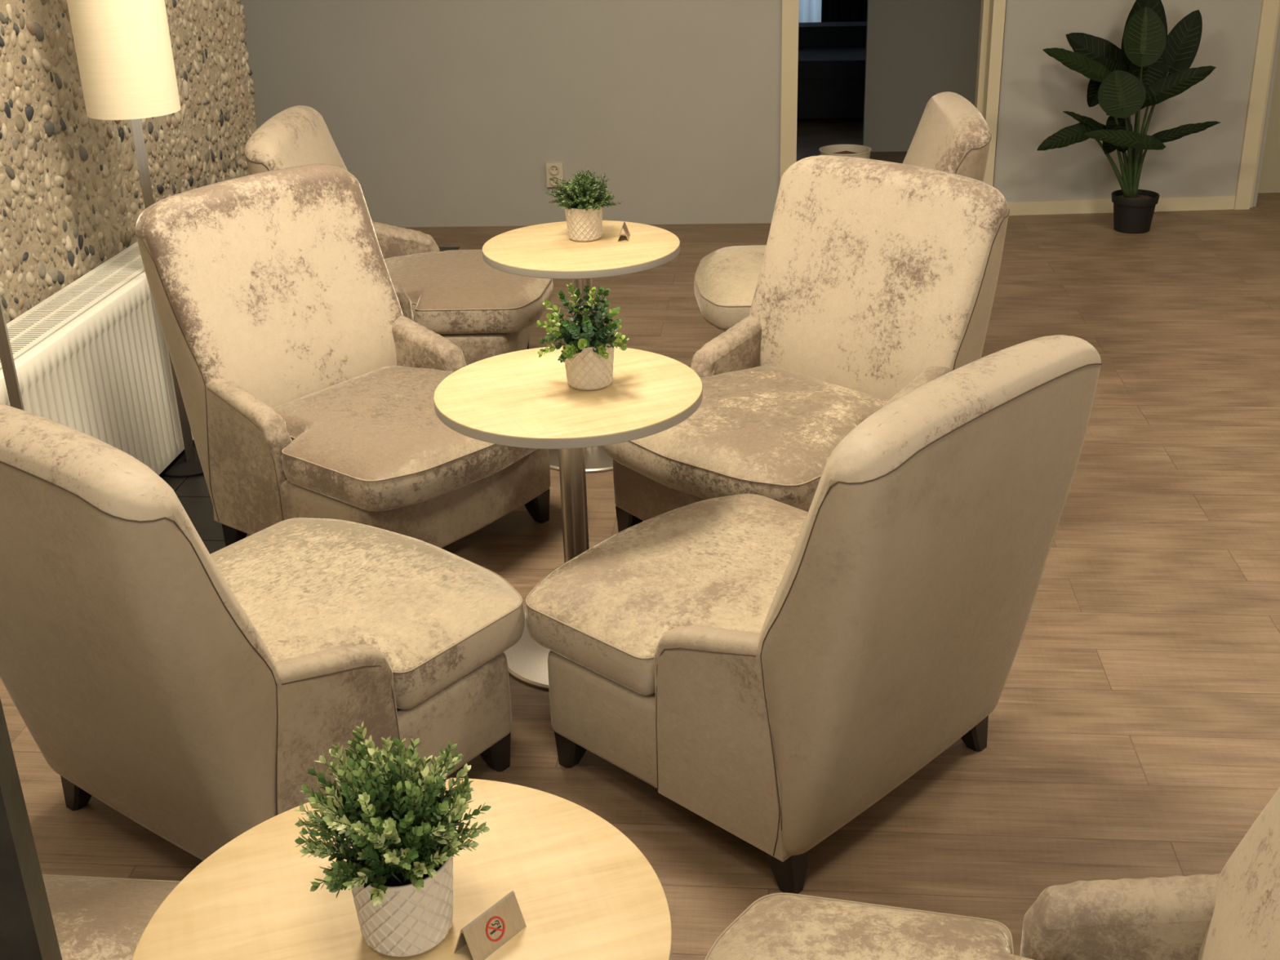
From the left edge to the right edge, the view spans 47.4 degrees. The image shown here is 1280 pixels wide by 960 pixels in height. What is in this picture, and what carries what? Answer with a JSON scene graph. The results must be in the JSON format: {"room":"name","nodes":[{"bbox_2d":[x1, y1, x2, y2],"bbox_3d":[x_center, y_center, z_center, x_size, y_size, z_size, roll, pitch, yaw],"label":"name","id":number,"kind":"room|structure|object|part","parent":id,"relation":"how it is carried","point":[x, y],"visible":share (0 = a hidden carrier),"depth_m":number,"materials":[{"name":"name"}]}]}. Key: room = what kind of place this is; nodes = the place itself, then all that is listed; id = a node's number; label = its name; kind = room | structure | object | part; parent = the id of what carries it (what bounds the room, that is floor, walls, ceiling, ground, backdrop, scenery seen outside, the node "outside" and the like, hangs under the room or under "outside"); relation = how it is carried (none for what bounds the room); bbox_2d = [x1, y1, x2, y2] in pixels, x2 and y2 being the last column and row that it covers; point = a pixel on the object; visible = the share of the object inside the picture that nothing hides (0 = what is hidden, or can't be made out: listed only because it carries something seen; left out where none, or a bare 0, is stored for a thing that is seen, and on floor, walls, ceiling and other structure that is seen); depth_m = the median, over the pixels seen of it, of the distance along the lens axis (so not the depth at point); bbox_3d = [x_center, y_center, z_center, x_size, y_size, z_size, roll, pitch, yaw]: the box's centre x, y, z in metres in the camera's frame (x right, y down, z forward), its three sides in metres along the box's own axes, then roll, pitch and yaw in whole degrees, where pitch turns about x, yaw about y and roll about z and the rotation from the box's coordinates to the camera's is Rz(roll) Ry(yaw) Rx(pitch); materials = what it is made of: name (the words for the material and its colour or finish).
{"room":"lounge seating area","nodes":[
{"label":"lounge seating area","id":0,"kind":"room"},
{"bbox_2d":[0,0,257,323],"bbox_3d":[-2.314,-1.066,3.646,1.101,2.774,4.696,1,24,5],"label":"wall","id":1,"kind":"structure","parent":0,"point":[72,200],"depth_m":4.46,"materials":[{"name":"beige stone"}]},
{"bbox_2d":[0,241,193,475],"bbox_3d":[-1.634,-0.085,3.978,0.202,0.626,2.330,1,24,5],"label":"radiator","id":2,"kind":"object","parent":1,"relation":"attached to","point":[91,357],"visible":0.43,"depth_m":4.19,"materials":[{"name":"white metal"}]},
{"bbox_2d":[0,241,144,369],"bbox_3d":[-1.660,-0.368,3.855,0.166,0.008,2.312,1,24,5],"label":"grille","id":3,"kind":"object","parent":2,"relation":"attached to","point":[34,327],"depth_m":4.16,"materials":[{"name":"white metal"}]},
{"bbox_2d":[0,117,1279,959],"bbox_3d":[1.407,-0.436,5.433,8.600,0.060,13.900,1,24,5],"label":"floor","id":4,"kind":"structure","parent":0,"point":[1134,725],"depth_m":3.48,"materials":[{"name":"wood"}]},
{"bbox_2d":[0,296,24,410],"bbox_3d":[-1.534,-0.912,3.219,0.140,2.746,0.140,1,24,5],"label":"steel pole","id":5,"kind":"object","parent":4,"relation":"on","point":[6,358],"visible":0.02,"depth_m":3.49,"materials":[{"name":"black metal"}]},
{"bbox_2d":[0,698,62,959],"bbox_3d":[-0.489,0.034,0.995,0.100,2.746,0.100,1,24,5],"label":"post","id":6,"kind":"object","parent":4,"relation":"on","point":[27,927],"visible":1,"depth_m":1.10,"materials":[{"name":"paint"}]},
{"bbox_2d":[42,874,181,959],"bbox_3d":[-1.075,0.643,1.855,0.954,0.970,0.745,1,24,7],"label":"lounge chair","id":7,"kind":"object","parent":4,"relation":"on","point":[94,917],"visible":0.44,"depth_m":2.06,"materials":[{"name":"fabric"}]},
{"bbox_2d":[0,403,524,860],"bbox_3d":[-0.757,0.202,2.839,0.745,0.970,0.954,16,29,34],"label":"lounge chair","id":8,"kind":"object","parent":4,"relation":"on","point":[182,688],"visible":0.95,"depth_m":2.53,"materials":[{"name":"fabric"}]},
{"bbox_3d":[-1.143,0.623,2.997,0.068,0.094,0.074,16,29,34],"label":"leg","id":9,"kind":"part","parent":8,"relation":"part of","materials":[{"name":"black wood"}]},
{"bbox_3d":[-0.956,0.271,2.582,0.738,0.878,0.290,16,29,34],"label":"backrest","id":10,"kind":"part","parent":8,"relation":"part of","materials":[{"name":"fabric"}]},
{"bbox_3d":[-0.573,0.481,2.634,0.084,0.430,0.318,16,29,34],"label":"armrest","id":11,"kind":"part","parent":8,"relation":"part of","materials":[{"name":"fabric"}]},
{"bbox_2d":[210,517,524,709],"bbox_3d":[-0.673,0.272,2.985,0.732,0.142,0.688,16,29,34],"label":"seat cushion","id":12,"kind":"object","parent":8,"relation":"on","point":[439,620],"depth_m":2.89,"materials":[{"name":"fabric"}]},
{"bbox_3d":[-0.723,0.460,2.989,0.708,0.196,0.652,16,29,34],"label":"seat","id":13,"kind":"part","parent":8,"relation":"part of","materials":[{"name":"fabric"}]},
{"bbox_3d":[-0.313,0.566,3.072,0.068,0.094,0.068,16,29,34],"label":"leg","id":14,"kind":"part","parent":8,"relation":"part of","materials":[{"name":"black wood"}]},
{"bbox_2d":[158,246,459,554],"bbox_3d":[-1.324,-0.423,5.503,0.586,0.004,3.536,1,24,5],"label":"floor tiles","id":15,"kind":"structure","parent":4,"relation":"on","point":[193,494],"depth_m":4.36,"materials":[{"name":"tile"}]},
{"bbox_2d":[66,0,204,477],"bbox_3d":[-1.459,-0.830,4.329,0.260,1.700,0.260,1,24,5],"label":"floor lamp","id":16,"kind":"object","parent":15,"relation":"on","point":[123,48],"visible":0.79,"depth_m":4.08,"materials":[{"name":"fabric"}]},
{"bbox_3d":[-1.473,-1.337,4.106,0.260,0.592,0.260,1,24,5],"label":"lamp shade","id":17,"kind":"part","parent":16,"relation":"part of","materials":[{"name":"fabric"}]},
{"bbox_2d":[134,164,550,547],"bbox_3d":[-0.746,-0.299,3.980,0.954,0.970,0.745,16,29,35],"label":"lounge chair","id":18,"kind":"object","parent":4,"relation":"on","point":[307,388],"visible":0.77,"depth_m":3.91,"materials":[{"name":"fabric"}]},
{"bbox_3d":[-1.126,0.144,4.086,0.074,0.094,0.068,16,29,35],"label":"leg","id":19,"kind":"part","parent":18,"relation":"part of","materials":[{"name":"black wood"}]},
{"bbox_3d":[-1.043,-0.059,3.895,0.318,0.430,0.084,16,29,35],"label":"armrest","id":20,"kind":"part","parent":18,"relation":"part of","materials":[{"name":"fabric"}]},
{"bbox_3d":[-1.007,-0.416,4.149,0.290,0.878,0.738,16,29,35],"label":"backrest","id":21,"kind":"part","parent":18,"relation":"part of","materials":[{"name":"fabric"}]},
{"bbox_3d":[-0.705,-0.017,4.074,0.652,0.196,0.708,16,29,35],"label":"seat","id":22,"kind":"part","parent":18,"relation":"part of","materials":[{"name":"fabric"}]},
{"bbox_2d":[272,365,537,511],"bbox_3d":[-0.639,-0.154,3.954,0.688,0.142,0.732,16,29,35],"label":"seat cushion","id":23,"kind":"object","parent":18,"relation":"on","point":[348,438],"depth_m":3.73,"materials":[{"name":"fabric"}]},
{"bbox_3d":[-0.646,-0.273,4.356,0.318,0.430,0.084,16,29,35],"label":"armrest","id":24,"kind":"part","parent":18,"relation":"part of","materials":[{"name":"fabric"}]},
{"bbox_3d":[-0.300,0.073,4.193,0.068,0.094,0.068,16,29,35],"label":"leg","id":25,"kind":"part","parent":18,"relation":"part of","materials":[{"name":"black wood"}]},
{"bbox_2d":[244,105,553,365],"bbox_3d":[-0.789,-0.803,5.131,0.954,0.970,0.745,-1,24,2],"label":"lounge chair","id":26,"kind":"object","parent":4,"relation":"on","point":[486,311],"visible":0.51,"depth_m":4.91,"materials":[{"name":"fabric"}]},
{"bbox_3d":[-1.119,-0.839,5.120,0.290,0.878,0.738,-1,24,2],"label":"backrest","id":27,"kind":"part","parent":26,"relation":"part of","materials":[{"name":"fabric"}]},
{"bbox_3d":[-0.921,-0.508,4.910,0.318,0.430,0.084,-1,24,2],"label":"armrest","id":28,"kind":"part","parent":26,"relation":"part of","materials":[{"name":"fabric"}]},
{"bbox_3d":[-0.910,-0.767,5.500,0.318,0.430,0.084,-1,24,2],"label":"armrest","id":29,"kind":"part","parent":26,"relation":"part of","materials":[{"name":"fabric"}]},
{"bbox_2d":[383,249,553,333],"bbox_3d":[-0.653,-0.691,5.177,0.688,0.142,0.732,-1,24,2],"label":"seat cushion","id":30,"kind":"object","parent":26,"relation":"on","point":[451,291],"depth_m":4.92,"materials":[{"name":"fabric"}]},
{"bbox_3d":[-0.738,-0.531,5.248,0.652,0.196,0.708,-1,24,2],"label":"seat","id":31,"kind":"part","parent":26,"relation":"part of","materials":[{"name":"fabric"}]},
{"bbox_2d":[132,777,671,959],"bbox_3d":[-0.255,0.818,1.772,0.600,0.673,0.600,-9,25,-17],"label":"round table","id":32,"kind":"object","parent":4,"relation":"on","point":[583,890],"visible":0.66,"depth_m":1.70,"materials":[{"name":"wood"}]},
{"bbox_2d":[294,720,491,956],"bbox_3d":[-0.275,0.395,1.584,0.212,0.254,0.203,3,24,10],"label":"potted plant","id":33,"kind":"object","parent":32,"relation":"on","point":[397,870],"visible":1,"depth_m":1.56,"materials":[{"name":"green plant"}]},
{"bbox_3d":[-0.263,0.459,1.622,0.115,0.105,0.116,-4,24,-5],"label":"pot","id":34,"kind":"part","parent":33,"relation":"part of","materials":[{"name":"beige ceramic"}]},
{"bbox_2d":[453,890,526,959],"bbox_3d":[-0.167,0.493,1.617,0.035,0.042,0.080,17,30,36],"label":"no smoking sign","id":35,"kind":"object","parent":32,"relation":"on","point":[504,920],"visible":1,"depth_m":1.61,"materials":[{"name":"cardboard"}]},
{"bbox_2d":[433,346,702,689],"bbox_3d":[-0.151,0.101,3.400,0.600,0.673,0.600,-11,25,-21],"label":"round table","id":36,"kind":"object","parent":4,"relation":"on","point":[521,398],"visible":0.57,"depth_m":3.23,"materials":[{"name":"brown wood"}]},
{"bbox_3d":[-0.143,0.395,3.529,0.400,0.030,0.400,-11,25,-21],"label":"plate","id":37,"kind":"part","parent":36,"relation":"part of","materials":[{"name":"metal"}]},
{"bbox_2d":[536,283,629,390],"bbox_3d":[-0.127,-0.319,3.227,0.204,0.232,0.221,0,24,4],"label":"potted plant","id":38,"kind":"object","parent":36,"relation":"on","point":[587,354],"visible":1,"depth_m":3.21,"materials":[{"name":"green plant"}]},
{"bbox_3d":[-0.114,-0.264,3.259,0.116,0.105,0.115,20,31,40],"label":"pot","id":39,"kind":"part","parent":38,"relation":"part of","materials":[{"name":"beige ceramic"}]},
{"bbox_2d":[482,220,679,472],"bbox_3d":[-0.170,-0.410,4.563,0.600,0.673,0.600,-8,24,-13],"label":"round table","id":40,"kind":"object","parent":4,"relation":"on","point":[543,251],"visible":0.55,"depth_m":4.38,"materials":[{"name":"wood"}]},
{"bbox_3d":[-0.161,-0.115,4.693,0.400,0.030,0.400,-8,24,-13],"label":"plate","id":41,"kind":"part","parent":40,"relation":"part of","materials":[{"name":"metal"}]},
{"bbox_2d":[545,168,622,241],"bbox_3d":[-0.176,-0.840,4.442,0.223,0.212,0.206,-12,26,-23],"label":"potted plant","id":42,"kind":"object","parent":40,"relation":"on","point":[584,201],"visible":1,"depth_m":4.41,"materials":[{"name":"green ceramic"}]},
{"bbox_3d":[-0.170,-0.792,4.465,0.116,0.105,0.115,-2,24,-2],"label":"pot","id":43,"kind":"part","parent":42,"relation":"part of","materials":[{"name":"beige ceramic"}]},
{"bbox_2d":[617,222,630,241],"bbox_3d":[-0.050,-0.761,4.467,0.035,0.042,0.080,0,24,3],"label":"no smoking sign","id":44,"kind":"object","parent":40,"relation":"on","point":[624,228],"visible":1,"depth_m":4.46,"materials":[{"name":"cardboard"}]},
{"bbox_2d":[600,155,1009,532],"bbox_3d":[0.402,-0.294,3.893,0.954,0.970,0.745,-22,31,-39],"label":"lounge chair","id":45,"kind":"object","parent":4,"relation":"on","point":[877,280],"visible":0.64,"depth_m":3.87,"materials":[{"name":"fabric"}]},
{"bbox_3d":[-0.024,0.116,4.076,0.068,0.094,0.068,-22,31,-39],"label":"leg","id":46,"kind":"part","parent":45,"relation":"part of","materials":[{"name":"black wood"}]},
{"bbox_3d":[0.379,-0.009,3.986,0.652,0.196,0.708,-22,31,-39],"label":"seat","id":47,"kind":"part","parent":45,"relation":"part of","materials":[{"name":"fabric"}]},
{"bbox_3d":[0.278,-0.258,4.263,0.318,0.430,0.084,-22,31,-39],"label":"armrest","id":48,"kind":"part","parent":45,"relation":"part of","materials":[{"name":"fabric"}]},
{"bbox_2d":[600,365,888,511],"bbox_3d":[0.309,-0.141,3.861,0.688,0.142,0.732,-22,31,-39],"label":"seat cushion","id":49,"kind":"object","parent":45,"relation":"on","point":[771,432],"depth_m":3.68,"materials":[{"name":"fabric"}]},
{"bbox_3d":[0.638,-0.433,4.080,0.290,0.878,0.738,-22,31,-39],"label":"backrest","id":50,"kind":"part","parent":45,"relation":"part of","materials":[{"name":"fabric"}]},
{"bbox_3d":[0.724,-0.082,3.831,0.318,0.430,0.084,-22,31,-39],"label":"armrest","id":51,"kind":"part","parent":45,"relation":"part of","materials":[{"name":"fabric"}]},
{"bbox_2d":[524,334,1102,893],"bbox_3d":[0.288,0.147,2.896,0.954,0.970,0.745,20,32,40],"label":"lounge chair","id":52,"kind":"object","parent":4,"relation":"on","point":[775,670],"visible":1,"depth_m":2.61,"materials":[{"name":"fabric"}]},
{"bbox_3d":[-0.137,0.558,3.079,0.068,0.094,0.068,20,32,40],"label":"leg","id":53,"kind":"part","parent":52,"relation":"part of","materials":[{"name":"black wood"}]},
{"bbox_3d":[0.266,0.407,3.043,0.652,0.196,0.708,20,32,40],"label":"seat","id":54,"kind":"part","parent":52,"relation":"part of","materials":[{"name":"fabric"}]},
{"bbox_2d":[524,493,808,695],"bbox_3d":[0.197,0.226,3.032,0.688,0.142,0.732,20,32,40],"label":"seat cushion","id":55,"kind":"object","parent":52,"relation":"on","point":[603,614],"depth_m":2.91,"materials":[{"name":"fabric"}]},
{"bbox_3d":[0.162,0.443,2.674,0.318,0.430,0.084,20,32,40],"label":"armrest","id":56,"kind":"part","parent":52,"relation":"part of","materials":[{"name":"fabric"}]},
{"bbox_3d":[0.273,0.709,2.708,0.074,0.094,0.068,20,32,40],"label":"leg","id":57,"kind":"part","parent":52,"relation":"part of","materials":[{"name":"black wood"}]},
{"bbox_3d":[0.523,0.191,2.665,0.290,0.878,0.738,20,32,40],"label":"backrest","id":58,"kind":"part","parent":52,"relation":"part of","materials":[{"name":"fabric"}]},
{"bbox_3d":[0.698,0.523,3.102,0.074,0.094,0.068,20,32,40],"label":"leg","id":59,"kind":"part","parent":52,"relation":"part of","materials":[{"name":"black wood"}]},
{"bbox_2d":[796,21,866,118],"bbox_3d":[1.313,-2.840,10.142,1.800,0.560,0.940,1,24,5],"label":"shelving unit","id":60,"kind":"object","parent":4,"relation":"on","point":[831,66],"visible":0.17,"depth_m":9.80,"materials":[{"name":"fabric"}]},
{"bbox_3d":[1.316,-2.739,10.187,1.800,0.260,0.900,1,24,5],"label":"seat","id":61,"kind":"part","parent":60,"relation":"part of","materials":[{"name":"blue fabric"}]},
{"bbox_2d":[797,46,866,79],"bbox_3d":[1.299,-2.861,9.986,1.760,0.115,0.670,1,24,5],"label":"seat cushion","id":62,"kind":"object","parent":60,"relation":"on","point":[814,62],"depth_m":9.70,"materials":[{"name":"black fabric"}]},
{"bbox_3d":[1.339,-3.116,10.391,1.800,0.255,0.260,1,24,5],"label":"backrest","id":63,"kind":"part","parent":60,"relation":"part of","materials":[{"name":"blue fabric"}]},
{"bbox_2d":[693,91,991,331],"bbox_3d":[0.662,-0.815,5.064,0.954,0.970,0.745,0,24,3],"label":"lounge chair","id":64,"kind":"object","parent":4,"relation":"on","point":[952,135],"visible":0.26,"depth_m":4.83,"materials":[{"name":"fabric"}]},
{"bbox_2d":[693,244,766,330],"bbox_3d":[0.533,-0.701,5.121,0.688,0.142,0.732,0,24,3],"label":"seat cushion","id":65,"kind":"object","parent":64,"relation":"on","point":[726,279],"depth_m":4.93,"materials":[{"name":"fabric"}]},
{"bbox_3d":[0.990,-0.860,5.030,0.290,0.878,0.738,0,24,3],"label":"backrest","id":66,"kind":"part","parent":64,"relation":"part of","materials":[{"name":"fabric"}]},
{"bbox_2d":[818,144,871,159],"bbox_3d":[1.061,-1.564,7.569,0.268,0.306,0.268,1,24,5],"label":"waste bin","id":67,"kind":"object","parent":4,"relation":"on","point":[846,150],"visible":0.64,"depth_m":7.58,"materials":[{"name":"beige plastic"}]},
{"bbox_2d":[704,786,1279,959],"bbox_3d":[0.483,0.673,1.684,0.954,0.970,0.745,4,24,12],"label":"lounge chair","id":68,"kind":"object","parent":4,"relation":"on","point":[1233,913],"visible":1,"depth_m":1.95,"materials":[{"name":"fabric"}]},
{"bbox_2d":[706,894,1033,959],"bbox_3d":[0.358,0.779,1.762,0.688,0.142,0.732,4,24,12],"label":"seat cushion","id":69,"kind":"object","parent":68,"relation":"on","point":[773,926],"depth_m":1.99,"materials":[{"name":"fabric"}]},
{"bbox_3d":[0.686,0.716,2.016,0.318,0.430,0.084,4,24,12],"label":"armrest","id":70,"kind":"part","parent":68,"relation":"part of","materials":[{"name":"fabric"}]},
{"bbox_3d":[0.804,0.652,1.597,0.290,0.878,0.738,4,24,12],"label":"backrest","id":71,"kind":"part","parent":68,"relation":"part of","materials":[{"name":"fabric"}]},
{"bbox_2d":[1036,0,1220,233],"bbox_3d":[2.270,-1.710,6.811,0.832,1.118,0.366,1,24,5],"label":"plant","id":72,"kind":"object","parent":4,"relation":"on","point":[1151,67],"visible":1,"depth_m":6.77,"materials":[{"name":"green plant"}]},
{"bbox_3d":[2.230,-1.495,6.928,0.245,0.336,0.026,-5,24,-7],"label":"stem","id":73,"kind":"part","parent":72,"relation":"part of","materials":[{"name":"green plant"}]},
{"bbox_3d":[2.252,-1.612,6.878,0.215,0.581,0.067,1,24,5],"label":"stem","id":74,"kind":"part","parent":72,"relation":"part of","materials":[{"name":"green plant"}]},
{"bbox_3d":[2.289,-1.497,6.927,0.141,0.333,0.025,-7,24,-13],"label":"stem","id":75,"kind":"part","parent":72,"relation":"part of","materials":[{"name":"green plant"}]},
{"bbox_3d":[2.293,-1.535,6.863,0.192,0.450,0.030,-23,31,-40],"label":"stem","id":76,"kind":"part","parent":72,"relation":"part of","materials":[{"name":"green plant"}]},
{"bbox_3d":[2.322,-1.626,6.925,0.026,0.565,0.128,-22,31,-39],"label":"stem","id":77,"kind":"part","parent":72,"relation":"part of","materials":[{"name":"green plant"}]},
{"bbox_3d":[2.350,-1.650,6.913,0.026,0.616,0.096,-3,24,-4],"label":"stem","id":78,"kind":"part","parent":72,"relation":"part of","materials":[{"name":"green plant"}]},
{"bbox_3d":[2.380,-1.293,7.029,0.220,0.174,0.220,1,24,5],"label":"pot","id":79,"kind":"part","parent":72,"relation":"part of","materials":[{"name":"black plastic"}]},
{"bbox_3d":[2.339,-1.648,6.838,0.066,0.672,0.099,1,24,5],"label":"stem","id":80,"kind":"part","parent":72,"relation":"part of","materials":[{"name":"green plant"}]},
{"bbox_3d":[2.379,-1.471,6.921,0.024,0.280,0.083,-9,25,-15],"label":"stem","id":81,"kind":"part","parent":72,"relation":"part of","materials":[{"name":"green plant"}]},
{"bbox_3d":[2.369,-1.571,6.902,0.038,0.478,0.037,1,24,5],"label":"stem","id":82,"kind":"part","parent":72,"relation":"part of","materials":[{"name":"green plant"}]},
{"bbox_3d":[2.416,-1.634,6.914,0.137,0.583,0.035,-14,26,-26],"label":"stem","id":83,"kind":"part","parent":72,"relation":"part of","materials":[{"name":"green plant"}]},
{"bbox_2d":[240,0,1262,226],"bbox_3d":[0.196,-2.617,6.984,5.667,2.750,0.295,0,24,4],"label":"wall","id":84,"kind":"structure","parent":0,"point":[442,113],"depth_m":7.20,"materials":[{"name":"grey paint"}]},
{"bbox_2d":[546,162,564,186],"bbox_3d":[-0.428,-1.533,7.325,0.084,0.120,0.033,0,24,4],"label":"wall outlet","id":85,"kind":"object","parent":84,"relation":"attached to","point":[554,171],"visible":0.92,"depth_m":7.31,"materials":[{"name":"beige plastic"}]},
{"bbox_2d":[549,164,559,174],"bbox_3d":[-0.429,-1.554,7.303,0.047,0.047,0.011,0,24,4],"label":"socket","id":86,"kind":"object","parent":85,"relation":"attached to","point":[553,169],"depth_m":7.31,"materials":[{"name":"beige plastic"}]},
{"bbox_2d":[550,176,559,185],"bbox_3d":[-0.428,-1.503,7.326,0.047,0.047,0.011,0,24,4],"label":"socket","id":87,"kind":"object","parent":85,"relation":"attached to","point":[552,183],"depth_m":7.33,"materials":[{"name":"beige plastic"}]},
{"bbox_2d":[779,0,799,182],"bbox_3d":[0.720,-2.290,6.988,0.083,2.120,0.140,1,24,5],"label":"trim","id":88,"kind":"structure","parent":84,"relation":"attached to","point":[790,8],"depth_m":7.07,"materials":[{"name":"beige wood"}]},
{"bbox_2d":[982,0,1005,186],"bbox_3d":[1.718,-2.332,7.019,0.058,2.120,0.138,-2,24,0],"label":"trim","id":89,"kind":"structure","parent":84,"relation":"attached to","point":[997,7],"depth_m":7.11,"materials":[{"name":"beige wood"}]},
{"bbox_2d":[1007,195,1235,215],"bbox_3d":[2.391,-1.388,7.378,1.230,0.068,0.017,-2,24,0],"label":"baseboard","id":90,"kind":"structure","parent":84,"relation":"attached to","point":[1207,202],"depth_m":7.37,"materials":[{"name":"beige wood"}]},
{"bbox_2d":[862,0,981,151],"bbox_3d":[2.273,-3.286,8.371,1.875,2.750,0.100,1,24,5],"label":"wall","id":91,"kind":"structure","parent":0,"point":[917,51],"depth_m":8.72,"materials":[{"name":"grey paint"}]},
{"bbox_2d":[1252,15,1279,206],"bbox_3d":[3.141,-2.953,7.556,0.050,2.750,1.500,1,24,5],"label":"wall","id":92,"kind":"structure","parent":0,"point":[1277,39],"depth_m":7.24,"materials":[{"name":"beige paint"}]},
{"bbox_2d":[1234,0,1279,209],"bbox_3d":[3.010,-2.586,6.914,0.075,2.600,0.138,-2,24,0],"label":"trim","id":93,"kind":"structure","parent":92,"relation":"attached to","point":[1269,8],"depth_m":7.16,"materials":[{"name":"beige wood"}]},
{"bbox_2d":[1257,43,1279,193],"bbox_3d":[4.461,-2.820,7.166,2.689,2.750,0.100,-1,24,1],"label":"wall","id":94,"kind":"structure","parent":0,"point":[1269,180],"depth_m":7.59,"materials":[{"name":"beige paint"}]},
{"bbox_3d":[-0.070,-3.538,9.100,0.080,2.750,4.580,1,24,5],"label":"wall","id":95,"kind":"structure","parent":0,"visible":0},
{"bbox_2d":[798,0,821,22],"bbox_3d":[0.818,-4.238,10.947,1.135,2.300,0.032,1,24,5],"label":"sheer curtain","id":96,"kind":"object","parent":95,"relation":"hanging from","point":[810,11],"visible":0.02,"depth_m":11.18,"materials":[{"name":"fabric"}]},
{"bbox_3d":[1.200,-3.560,6.454,1.038,0.650,0.236,1,24,5],"label":"wall","id":97,"kind":"structure","parent":0,"visible":0},
{"bbox_2d":[974,0,989,114],"bbox_3d":[1.680,-2.351,7.065,0.035,2.120,0.068,-1,24,2],"label":"trim","id":98,"kind":"structure","parent":97,"relation":"attached to","point":[984,9],"depth_m":7.15,"materials":[{"name":"beige wood"}]}
]}

